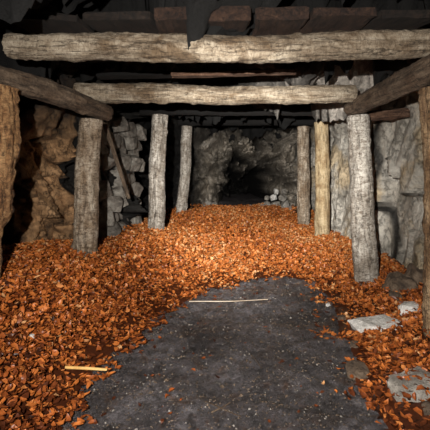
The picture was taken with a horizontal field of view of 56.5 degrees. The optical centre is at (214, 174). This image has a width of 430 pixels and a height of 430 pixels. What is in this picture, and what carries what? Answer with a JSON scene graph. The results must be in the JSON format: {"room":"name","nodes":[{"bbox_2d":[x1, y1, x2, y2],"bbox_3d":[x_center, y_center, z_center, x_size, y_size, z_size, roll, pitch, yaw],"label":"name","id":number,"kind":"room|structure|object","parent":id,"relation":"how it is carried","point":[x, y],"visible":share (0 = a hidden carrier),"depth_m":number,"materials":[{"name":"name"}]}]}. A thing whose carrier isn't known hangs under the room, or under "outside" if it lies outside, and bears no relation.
{"room":"underground passage","nodes":[
{"label":"underground passage","id":0,"kind":"room"},
{"bbox_2d":[1,66,148,245],"bbox_3d":[-2.624,0.000,6.992,2.821,3.600,16.008,0,0,5],"label":"wall","id":1,"kind":"structure","parent":0,"point":[43,202],"depth_m":5.81,"materials":[{"name":"brown stone"}]},
{"bbox_2d":[99,180,112,201],"bbox_3d":[-1.911,0.289,6.491,0.443,0.428,0.410,0,0,36],"label":"boulder","id":2,"kind":"object","parent":1,"relation":"on","point":[105,191],"visible":0.42,"depth_m":6.41,"materials":[{"name":"stone"}]},
{"bbox_2d":[103,122,130,198],"bbox_3d":[-1.441,-0.202,5.872,0.074,1.122,0.501,0,0,40],"label":"leaning pole","id":3,"kind":"object","parent":1,"relation":"attached to","point":[105,126],"visible":0.99,"depth_m":5.84,"materials":[{"name":"brown wood"}]},
{"bbox_2d":[123,136,137,149],"bbox_3d":[-1.722,-0.648,7.734,0.413,0.392,0.386,0,0,9],"label":"boulder","id":4,"kind":"object","parent":1,"relation":"attached to","point":[131,143],"visible":0.46,"depth_m":7.61,"materials":[{"name":"stone"}]},
{"bbox_2d":[118,122,136,136],"bbox_3d":[-1.742,-0.861,7.579,0.399,0.319,0.395,0,0,28],"label":"boulder","id":5,"kind":"object","parent":4,"relation":"on","point":[131,132],"visible":0.44,"depth_m":7.50,"materials":[{"name":"stone"}]},
{"bbox_3d":[-1.818,0.938,8.145,0.481,0.369,0.307,-9,23,-38],"label":"boulder","id":6,"kind":"object","parent":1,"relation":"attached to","visible":0},
{"bbox_3d":[-1.814,0.705,8.006,0.465,0.353,0.501,-18,-2,17],"label":"boulder","id":7,"kind":"object","parent":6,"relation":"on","visible":0},
{"bbox_3d":[-1.624,0.510,7.933,0.464,0.189,0.358,21,-9,35],"label":"boulder","id":8,"kind":"object","parent":7,"relation":"on","visible":0},
{"bbox_2d":[130,182,142,196],"bbox_3d":[-1.693,0.285,8.009,0.393,0.353,0.414,0,0,31],"label":"boulder","id":9,"kind":"object","parent":8,"relation":"on","point":[136,188],"visible":0.48,"depth_m":7.89,"materials":[{"name":"stone"}]},
{"bbox_2d":[128,171,135,184],"bbox_3d":[-1.767,0.030,7.754,0.511,0.484,0.458,0,0,41],"label":"boulder","id":10,"kind":"object","parent":9,"relation":"on","point":[132,176],"visible":0.23,"depth_m":7.69,"materials":[{"name":"stone"}]},
{"bbox_2d":[128,154,141,171],"bbox_3d":[-1.631,-0.225,7.545,0.403,0.332,0.382,0,0,37],"label":"boulder","id":11,"kind":"object","parent":10,"relation":"on","point":[136,162],"visible":0.32,"depth_m":7.49,"materials":[{"name":"stone"}]},
{"bbox_2d":[116,148,125,153],"bbox_3d":[-1.876,-0.421,7.312,0.393,0.273,0.393,0,0,33],"label":"boulder","id":12,"kind":"object","parent":11,"relation":"on","point":[119,150],"visible":0.12,"depth_m":7.25,"materials":[{"name":"stone"}]},
{"bbox_2d":[114,133,124,149],"bbox_3d":[-1.828,-0.607,7.300,0.384,0.408,0.437,0,0,-14],"label":"boulder","id":13,"kind":"object","parent":12,"relation":"on","point":[122,145],"visible":0.29,"depth_m":7.20,"materials":[{"name":"stone"}]},
{"bbox_2d":[134,158,144,171],"bbox_3d":[-1.637,-0.228,8.011,0.371,0.347,0.431,0,0,-39],"label":"boulder","id":14,"kind":"object","parent":10,"relation":"on","point":[142,166],"visible":0.25,"depth_m":7.92,"materials":[{"name":"stone"}]},
{"bbox_2d":[126,150,138,156],"bbox_3d":[-1.792,-0.415,8.147,0.344,0.237,0.372,0,0,25],"label":"boulder","id":15,"kind":"object","parent":14,"relation":"on","point":[127,151],"visible":0.11,"depth_m":8.08,"materials":[{"name":"stone"}]},
{"bbox_2d":[130,140,141,152],"bbox_3d":[-1.704,-0.600,8.217,0.444,0.333,0.416,0,0,31],"label":"boulder","id":16,"kind":"object","parent":15,"relation":"on","point":[139,146],"visible":0.19,"depth_m":8.10,"materials":[{"name":"stone"}]},
{"bbox_2d":[135,124,146,140],"bbox_3d":[-1.574,-0.854,8.018,0.428,0.344,0.432,0,0,32],"label":"boulder","id":17,"kind":"object","parent":16,"relation":"on","point":[141,132],"visible":0.48,"depth_m":7.88,"materials":[{"name":"stone"}]},
{"bbox_2d":[0,0,429,147],"bbox_3d":[0.000,-1.716,7.250,8.000,1.932,16.500,0,0,0],"label":"ceiling","id":18,"kind":"structure","parent":0,"point":[198,12],"depth_m":5.27,"materials":[{"name":"grey stone"}]},
{"bbox_2d":[13,12,94,34],"bbox_3d":[-1.507,-1.395,3.749,0.648,0.096,0.571,0,0,-5],"label":"block","id":19,"kind":"object","parent":18,"relation":"attached to","point":[36,23],"visible":0.79,"depth_m":3.61,"materials":[{"name":"brown wood"}]},
{"bbox_2d":[88,60,114,62],"bbox_3d":[-0.266,-1.392,4.729,2.559,0.070,0.174,-1,0,0],"label":"board","id":20,"kind":"object","parent":18,"relation":"on","point":[91,61],"visible":0.06,"depth_m":4.76,"materials":[{"name":"black wood"}]},
{"bbox_2d":[83,11,158,33],"bbox_3d":[-0.843,-1.405,3.733,0.635,0.121,0.556,0,0,3],"label":"block","id":21,"kind":"object","parent":18,"relation":"attached to","point":[124,21],"visible":0.8,"depth_m":3.53,"materials":[{"name":"brown wood"}]},
{"bbox_2d":[96,68,261,79],"bbox_3d":[-0.484,-1.369,5.452,2.234,0.065,0.230,-1,0,2],"label":"board","id":22,"kind":"object","parent":18,"relation":"attached to","point":[155,74],"visible":0.54,"depth_m":5.38,"materials":[{"name":"black wood"}]},
{"bbox_2d":[139,103,311,115],"bbox_3d":[0.501,-1.215,7.342,3.715,0.303,0.277,0,0,-5],"label":"beam","id":23,"kind":"structure","parent":18,"relation":"attached to","point":[152,108],"depth_m":7.22,"materials":[{"name":"black wood"}]},
{"bbox_2d":[252,6,308,35],"bbox_3d":[0.602,-1.416,3.724,0.481,0.157,0.573,0,0,2],"label":"block","id":24,"kind":"object","parent":18,"relation":"attached to","point":[268,20],"visible":0.87,"depth_m":3.47,"materials":[{"name":"brown wood"}]},
{"bbox_2d":[134,115,309,215],"bbox_3d":[0.300,-0.150,16.848,7.000,3.900,16.830,0,0,0],"label":"wall","id":25,"kind":"structure","parent":0,"point":[219,169],"depth_m":13.70,"materials":[{"name":"grey stone"}]},
{"bbox_2d":[61,193,387,429],"bbox_3d":[0.100,1.317,14.000,7.800,0.525,30.000,0,0,0],"label":"floor","id":26,"kind":"structure","parent":0,"point":[193,417],"depth_m":3.10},
{"bbox_2d":[0,84,20,277],"bbox_3d":[-1.917,0.378,3.497,0.404,2.312,0.389,0,0,-4],"label":"timber post","id":27,"kind":"object","parent":26,"relation":"on","point":[10,138],"visible":0.97,"depth_m":3.42,"materials":[{"name":"orange wood"}]},
{"bbox_2d":[0,65,112,120],"bbox_3d":[-1.763,-0.865,4.039,0.296,0.349,2.305,0,0,19],"label":"log","id":28,"kind":"object","parent":27,"relation":"on","point":[32,86],"visible":0.97,"depth_m":4.09,"materials":[{"name":"brown wood"}]},
{"bbox_2d":[73,82,357,104],"bbox_3d":[0.010,-1.019,5.041,3.500,0.269,0.332,0,0,-1],"label":"beam","id":29,"kind":"structure","parent":28,"relation":"on","point":[112,93],"depth_m":4.95,"materials":[{"name":"brown wood"}]},
{"bbox_2d":[171,69,297,77],"bbox_3d":[0.245,-1.278,5.048,1.590,0.065,0.136,-1,0,0],"label":"board","id":30,"kind":"object","parent":29,"relation":"on","point":[268,72],"visible":1,"depth_m":4.99,"materials":[{"name":"brown wood"}]},
{"bbox_2d":[70,118,102,257],"bbox_3d":[-1.561,0.430,4.826,0.358,2.214,0.380,0,0,32],"label":"timber post","id":31,"kind":"object","parent":26,"relation":"on","point":[87,160],"visible":0.67,"depth_m":4.72,"materials":[{"name":"brown wood"}]},
{"bbox_2d":[148,114,167,231],"bbox_3d":[-1.009,0.240,6.997,0.388,2.591,0.302,0,0,5],"label":"timber post","id":32,"kind":"object","parent":26,"relation":"on","point":[157,158],"visible":0.77,"depth_m":6.88,"materials":[{"name":"grey wood"}]},
{"bbox_2d":[176,125,191,211],"bbox_3d":[-0.781,0.155,10.001,0.417,2.765,0.294,0,0,12],"label":"timber post","id":33,"kind":"object","parent":26,"relation":"on","point":[186,131],"visible":0.8,"depth_m":9.88,"materials":[{"name":"grey wood"}]},
{"bbox_2d":[168,115,318,125],"bbox_3d":[0.650,-1.342,9.845,3.715,0.290,0.280,0,0,5],"label":"beam","id":34,"kind":"structure","parent":33,"relation":"on","point":[227,120],"depth_m":9.75,"materials":[{"name":"black wood"}]},
{"bbox_2d":[0,202,429,429],"bbox_3d":[-0.201,1.176,6.400,6.001,0.769,14.800,0,0,0],"label":"leaf litter","id":35,"kind":"object","parent":26,"relation":"on","point":[78,310],"visible":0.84,"depth_m":4.05,"materials":[{"name":"orange plant"}]},
{"bbox_2d":[65,366,106,370],"bbox_3d":[-0.940,1.412,2.920,0.295,0.076,0.024,0,0,-16],"label":"stick","id":36,"kind":"object","parent":35,"relation":"on","point":[66,367],"visible":1,"depth_m":2.91,"materials":[{"name":"yellow wood"}]},
{"bbox_2d":[98,220,120,237],"bbox_3d":[-1.811,0.941,6.733,0.482,0.461,0.403,0,0,-7],"label":"boulder","id":37,"kind":"object","parent":35,"relation":"on","point":[115,230],"visible":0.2,"depth_m":6.55,"materials":[{"name":"stone"}]},
{"bbox_2d":[98,206,114,227],"bbox_3d":[-1.859,0.693,6.587,0.440,0.410,0.344,0,0,-16],"label":"boulder","id":38,"kind":"object","parent":37,"relation":"on","point":[106,215],"visible":0.51,"depth_m":6.47,"materials":[{"name":"stone"}]},
{"bbox_2d":[99,196,122,211],"bbox_3d":[-1.756,0.480,6.704,0.370,0.283,0.339,0,0,-24],"label":"boulder","id":39,"kind":"object","parent":38,"relation":"on","point":[115,202],"visible":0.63,"depth_m":6.57,"materials":[{"name":"stone"}]},
{"bbox_2d":[114,212,118,221],"bbox_3d":[-1.897,0.734,6.968,0.337,0.253,0.407,0,0,-40],"label":"boulder","id":40,"kind":"object","parent":37,"relation":"on","point":[116,215],"visible":0.1,"depth_m":6.88,"materials":[{"name":"stone"}]},
{"bbox_2d":[122,198,128,207],"bbox_3d":[-1.722,0.486,7.119,0.382,0.301,0.368,0,0,-12],"label":"boulder","id":41,"kind":"object","parent":40,"relation":"on","point":[125,203],"visible":0.2,"depth_m":6.97,"materials":[{"name":"stone"}]},
{"bbox_2d":[111,186,125,197],"bbox_3d":[-1.758,0.311,7.073,0.372,0.328,0.494,0,0,-14],"label":"boulder","id":42,"kind":"object","parent":41,"relation":"on","point":[117,191],"visible":0.3,"depth_m":6.88,"materials":[{"name":"stone"}]},
{"bbox_2d":[110,168,129,187],"bbox_3d":[-1.724,0.029,7.185,0.383,0.455,0.464,0,0,-7],"label":"boulder","id":43,"kind":"object","parent":42,"relation":"on","point":[117,182],"visible":0.3,"depth_m":6.98,"materials":[{"name":"stone"}]},
{"bbox_2d":[115,152,130,170],"bbox_3d":[-1.708,-0.229,7.109,0.353,0.353,0.409,0,0,27],"label":"boulder","id":44,"kind":"object","parent":43,"relation":"on","point":[124,159],"visible":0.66,"depth_m":7.05,"materials":[{"name":"stone"}]},
{"bbox_3d":[-1.900,-0.401,6.872,0.428,0.185,0.342,-1,-22,34],"label":"boulder","id":45,"kind":"object","parent":44,"relation":"on","visible":0},
{"bbox_2d":[107,133,120,148],"bbox_3d":[-1.814,-0.593,6.898,0.366,0.309,0.290,0,0,32],"label":"boulder","id":46,"kind":"object","parent":45,"relation":"on","point":[116,138],"visible":0.32,"depth_m":6.81,"materials":[{"name":"stone"}]},
{"bbox_2d":[109,116,128,132],"bbox_3d":[-1.788,-0.870,7.131,0.401,0.336,0.413,0,0,42],"label":"boulder","id":47,"kind":"object","parent":46,"relation":"on","point":[118,124],"visible":0.66,"depth_m":6.99,"materials":[{"name":"stone"}]},
{"bbox_2d":[118,221,126,231],"bbox_3d":[-1.797,0.982,7.274,0.407,0.300,0.465,0,0,17],"label":"boulder","id":48,"kind":"object","parent":35,"relation":"on","point":[121,224],"visible":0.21,"depth_m":7.18,"materials":[{"name":"stone"}]},
{"bbox_2d":[130,215,141,223],"bbox_3d":[-1.621,0.941,7.816,0.374,0.379,0.376,0,0,30],"label":"boulder","id":49,"kind":"object","parent":35,"relation":"on","point":[137,219],"visible":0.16,"depth_m":7.70,"materials":[{"name":"stone"}]},
{"bbox_2d":[270,194,276,200],"bbox_3d":[1.916,0.741,13.095,0.168,0.228,0.243,0,0,-41],"label":"rubble stone","id":50,"kind":"object","parent":35,"relation":"on","point":[273,197],"visible":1,"depth_m":13.04,"materials":[{"name":"grey stone"}]},
{"bbox_2d":[270,201,279,206],"bbox_3d":[1.956,0.987,12.890,0.320,0.281,0.212,0,0,-24],"label":"rubble stone","id":51,"kind":"object","parent":35,"relation":"on","point":[276,202],"visible":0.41,"depth_m":12.83,"materials":[{"name":"grey stone"}]},
{"bbox_2d":[278,193,286,200],"bbox_3d":[2.198,0.733,12.999,0.272,0.262,0.252,0,0,14],"label":"rubble stone","id":52,"kind":"object","parent":51,"relation":"on","point":[282,197],"visible":0.94,"depth_m":12.91,"materials":[{"name":"grey stone"}]},
{"bbox_2d":[280,200,288,207],"bbox_3d":[2.203,0.942,12.615,0.322,0.316,0.285,0,0,-13],"label":"rubble stone","id":53,"kind":"object","parent":35,"relation":"on","point":[284,203],"visible":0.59,"depth_m":12.49,"materials":[{"name":"grey stone"}]},
{"bbox_2d":[337,315,346,319],"bbox_3d":[1.318,1.486,4.147,0.112,0.057,0.075,0,0,-23],"label":"rock","id":54,"kind":"object","parent":35,"relation":"on","point":[340,317],"visible":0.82,"depth_m":4.12,"materials":[{"name":"stone"}]},
{"bbox_2d":[345,360,369,381],"bbox_3d":[1.077,1.481,3.018,0.186,0.116,0.177,0,0,44],"label":"rock","id":55,"kind":"object","parent":35,"relation":"on","point":[358,369],"visible":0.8,"depth_m":2.98,"materials":[{"name":"stone"}]},
{"bbox_2d":[347,314,402,335],"bbox_3d":[1.527,1.434,3.782,0.485,0.149,0.279,0,0,-8],"label":"rock","id":56,"kind":"object","parent":35,"relation":"on","point":[358,324],"visible":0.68,"depth_m":3.75,"materials":[{"name":"grey stone"}]},
{"bbox_2d":[388,290,402,301],"bbox_3d":[2.006,1.379,4.447,0.151,0.162,0.203,0,0,10],"label":"rock","id":57,"kind":"object","parent":35,"relation":"on","point":[391,293],"visible":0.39,"depth_m":4.40,"materials":[{"name":"stone"}]},
{"bbox_2d":[387,366,429,401],"bbox_3d":[1.357,1.423,2.706,0.413,0.149,0.283,0,0,-24],"label":"rock","id":58,"kind":"object","parent":35,"relation":"on","point":[394,384],"visible":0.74,"depth_m":2.65,"materials":[{"name":"grey stone"}]},
{"bbox_2d":[398,301,418,315],"bbox_3d":[1.964,1.346,4.047,0.209,0.140,0.186,0,0,9],"label":"rock","id":59,"kind":"object","parent":35,"relation":"on","point":[406,305],"visible":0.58,"depth_m":4.00,"materials":[{"name":"grey stone"}]},
{"bbox_2d":[404,263,422,284],"bbox_3d":[2.455,1.252,4.899,0.268,0.333,0.333,0,0,-15],"label":"rock","id":60,"kind":"object","parent":35,"relation":"on","point":[412,270],"visible":0.37,"depth_m":4.82,"materials":[{"name":"stone"}]},
{"bbox_2d":[421,401,429,414],"bbox_3d":[1.353,1.447,2.416,0.207,0.100,0.198,0,0,43],"label":"rock","id":61,"kind":"object","parent":35,"relation":"on","point":[426,409],"visible":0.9,"depth_m":2.44,"materials":[{"name":"stone"}]},
{"bbox_2d":[69,278,375,429],"bbox_3d":[0.211,1.512,3.839,2.182,0.110,3.889,0,0,0],"label":"gravel","id":62,"kind":"object","parent":26,"relation":"on","point":[274,311],"visible":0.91,"depth_m":3.16,"materials":[{"name":"grey gravel"}]},
{"bbox_2d":[205,401,240,416],"bbox_3d":[0.050,1.486,2.544,0.266,0.018,0.010,0,0,35],"label":"twig","id":63,"kind":"object","parent":62,"relation":"on","point":[205,401],"visible":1,"depth_m":2.55,"materials":[{"name":"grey wood"}]},
{"bbox_2d":[189,299,267,301],"bbox_3d":[0.160,1.463,4.651,0.922,0.023,0.016,0,0,-4],"label":"twig","id":64,"kind":"object","parent":62,"relation":"on","point":[258,299],"visible":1,"depth_m":4.64,"materials":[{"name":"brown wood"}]},
{"bbox_2d":[296,126,310,224],"bbox_3d":[2.100,0.190,9.500,0.321,2.680,0.343,-1,0,0],"label":"timber post","id":65,"kind":"object","parent":26,"relation":"on","point":[303,167],"visible":0.88,"depth_m":9.38,"materials":[{"name":"brown wood"}]},
{"bbox_2d":[314,121,330,235],"bbox_3d":[2.129,0.235,7.995,0.334,2.590,0.307,-1,0,0],"label":"timber post","id":66,"kind":"object","parent":26,"relation":"on","point":[322,160],"visible":0.88,"depth_m":7.88,"materials":[{"name":"brown wood"}]},
{"bbox_2d":[350,340,357,347],"bbox_3d":[1.220,1.485,3.502,0.084,0.058,0.079,0,0,38],"label":"rock","id":67,"kind":"object","parent":26,"relation":"on","point":[353,344],"visible":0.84,"depth_m":3.48,"materials":[{"name":"stone"}]},
{"bbox_2d":[347,114,378,282],"bbox_3d":[1.933,0.381,5.204,0.427,2.315,0.337,0,0,7],"label":"timber post","id":68,"kind":"object","parent":26,"relation":"on","point":[362,206],"visible":0.97,"depth_m":5.08,"materials":[{"name":"grey wood"}]},
{"bbox_2d":[343,54,429,115],"bbox_3d":[1.867,-0.919,4.224,0.273,0.291,2.257,0,0,-3],"label":"log","id":69,"kind":"object","parent":68,"relation":"on","point":[412,78],"visible":0.98,"depth_m":4.00,"materials":[{"name":"brown wood"}]},
{"bbox_2d":[2,29,429,63],"bbox_3d":[0.060,-1.151,3.591,3.842,0.312,0.352,0,0,0],"label":"beam","id":70,"kind":"structure","parent":69,"relation":"on","point":[370,44],"depth_m":3.52,"materials":[{"name":"brown wood"}]},
{"bbox_2d":[154,7,186,33],"bbox_3d":[-0.339,-1.389,3.692,0.396,0.146,0.645,0,0,-3],"label":"block","id":71,"kind":"object","parent":70,"relation":"on","point":[168,20],"visible":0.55,"depth_m":3.41,"materials":[{"name":"brown wood"}]},
{"bbox_2d":[208,6,250,35],"bbox_3d":[0.079,-1.413,3.718,0.428,0.190,0.624,0,0,-5],"label":"block","id":72,"kind":"object","parent":70,"relation":"on","point":[238,18],"visible":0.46,"depth_m":3.43,"materials":[{"name":"brown wood"}]},
{"bbox_2d":[300,7,376,33],"bbox_3d":[1.107,-1.409,3.719,0.576,0.081,0.614,0,1,-4],"label":"block","id":73,"kind":"object","parent":70,"relation":"on","point":[321,19],"visible":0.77,"depth_m":3.52,"materials":[{"name":"brown wood"}]},
{"bbox_2d":[360,10,429,29],"bbox_3d":[1.679,-1.419,3.731,0.593,0.118,0.601,0,0,1],"label":"block","id":74,"kind":"object","parent":70,"relation":"on","point":[385,19],"visible":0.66,"depth_m":3.55,"materials":[{"name":"brown wood"}]},
{"bbox_2d":[382,271,417,296],"bbox_3d":[2.203,1.318,4.763,0.437,0.316,0.429,0,0,-5],"label":"rock","id":75,"kind":"object","parent":26,"relation":"on","point":[396,280],"visible":0.62,"depth_m":4.62,"materials":[{"name":"stone"}]},
{"bbox_2d":[418,86,429,336],"bbox_3d":[1.977,0.385,3.501,0.344,2.294,0.330,0,0,-29],"label":"timber post","id":76,"kind":"object","parent":26,"relation":"on","point":[424,93],"visible":0.94,"depth_m":3.48,"materials":[{"name":"brown wood"}]},
{"bbox_2d":[292,58,423,268],"bbox_3d":[2.642,0.000,7.002,1.182,3.600,16.029,0,0,0],"label":"wall","id":77,"kind":"structure","parent":0,"point":[396,145],"depth_m":6.30,"materials":[{"name":"grey stone"}]},
{"bbox_2d":[363,108,409,121],"bbox_3d":[2.329,-0.833,5.583,0.715,0.210,0.164,0,0,6],"label":"stub","id":78,"kind":"object","parent":77,"relation":"attached to","point":[397,113],"visible":0.8,"depth_m":5.53,"materials":[{"name":"brown wood"}]},
{"bbox_3d":[-1.995,0.043,6.600,0.431,0.358,0.468,-5,19,-20],"label":"boulder","id":79,"kind":"object","parent":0,"visible":0},
{"bbox_2d":[99,153,115,170],"bbox_3d":[-1.822,-0.226,6.624,0.453,0.308,0.388,0,0,10],"label":"boulder","id":80,"kind":"object","parent":79,"relation":"on","point":[107,161],"visible":0.41,"depth_m":6.46,"materials":[{"name":"stone"}]},
{"bbox_2d":[100,143,107,154],"bbox_3d":[-1.980,-0.407,6.466,0.394,0.315,0.356,0,0,13],"label":"boulder","id":81,"kind":"object","parent":80,"relation":"on","point":[104,150],"visible":0.19,"depth_m":6.46,"materials":[{"name":"stone"}]},
{"bbox_2d":[101,126,112,145],"bbox_3d":[-1.858,-0.623,6.469,0.425,0.359,0.259,0,0,-35],"label":"boulder","id":82,"kind":"object","parent":81,"relation":"on","point":[104,141],"visible":0.22,"depth_m":6.44,"materials":[{"name":"stone"}]},
{"bbox_2d":[85,116,110,125],"bbox_3d":[-1.972,-0.883,6.524,0.448,0.504,0.500,0,0,-3],"label":"boulder","id":83,"kind":"object","parent":82,"relation":"on","point":[108,122],"visible":0.06,"depth_m":6.54,"materials":[{"name":"stone"}]}
]}

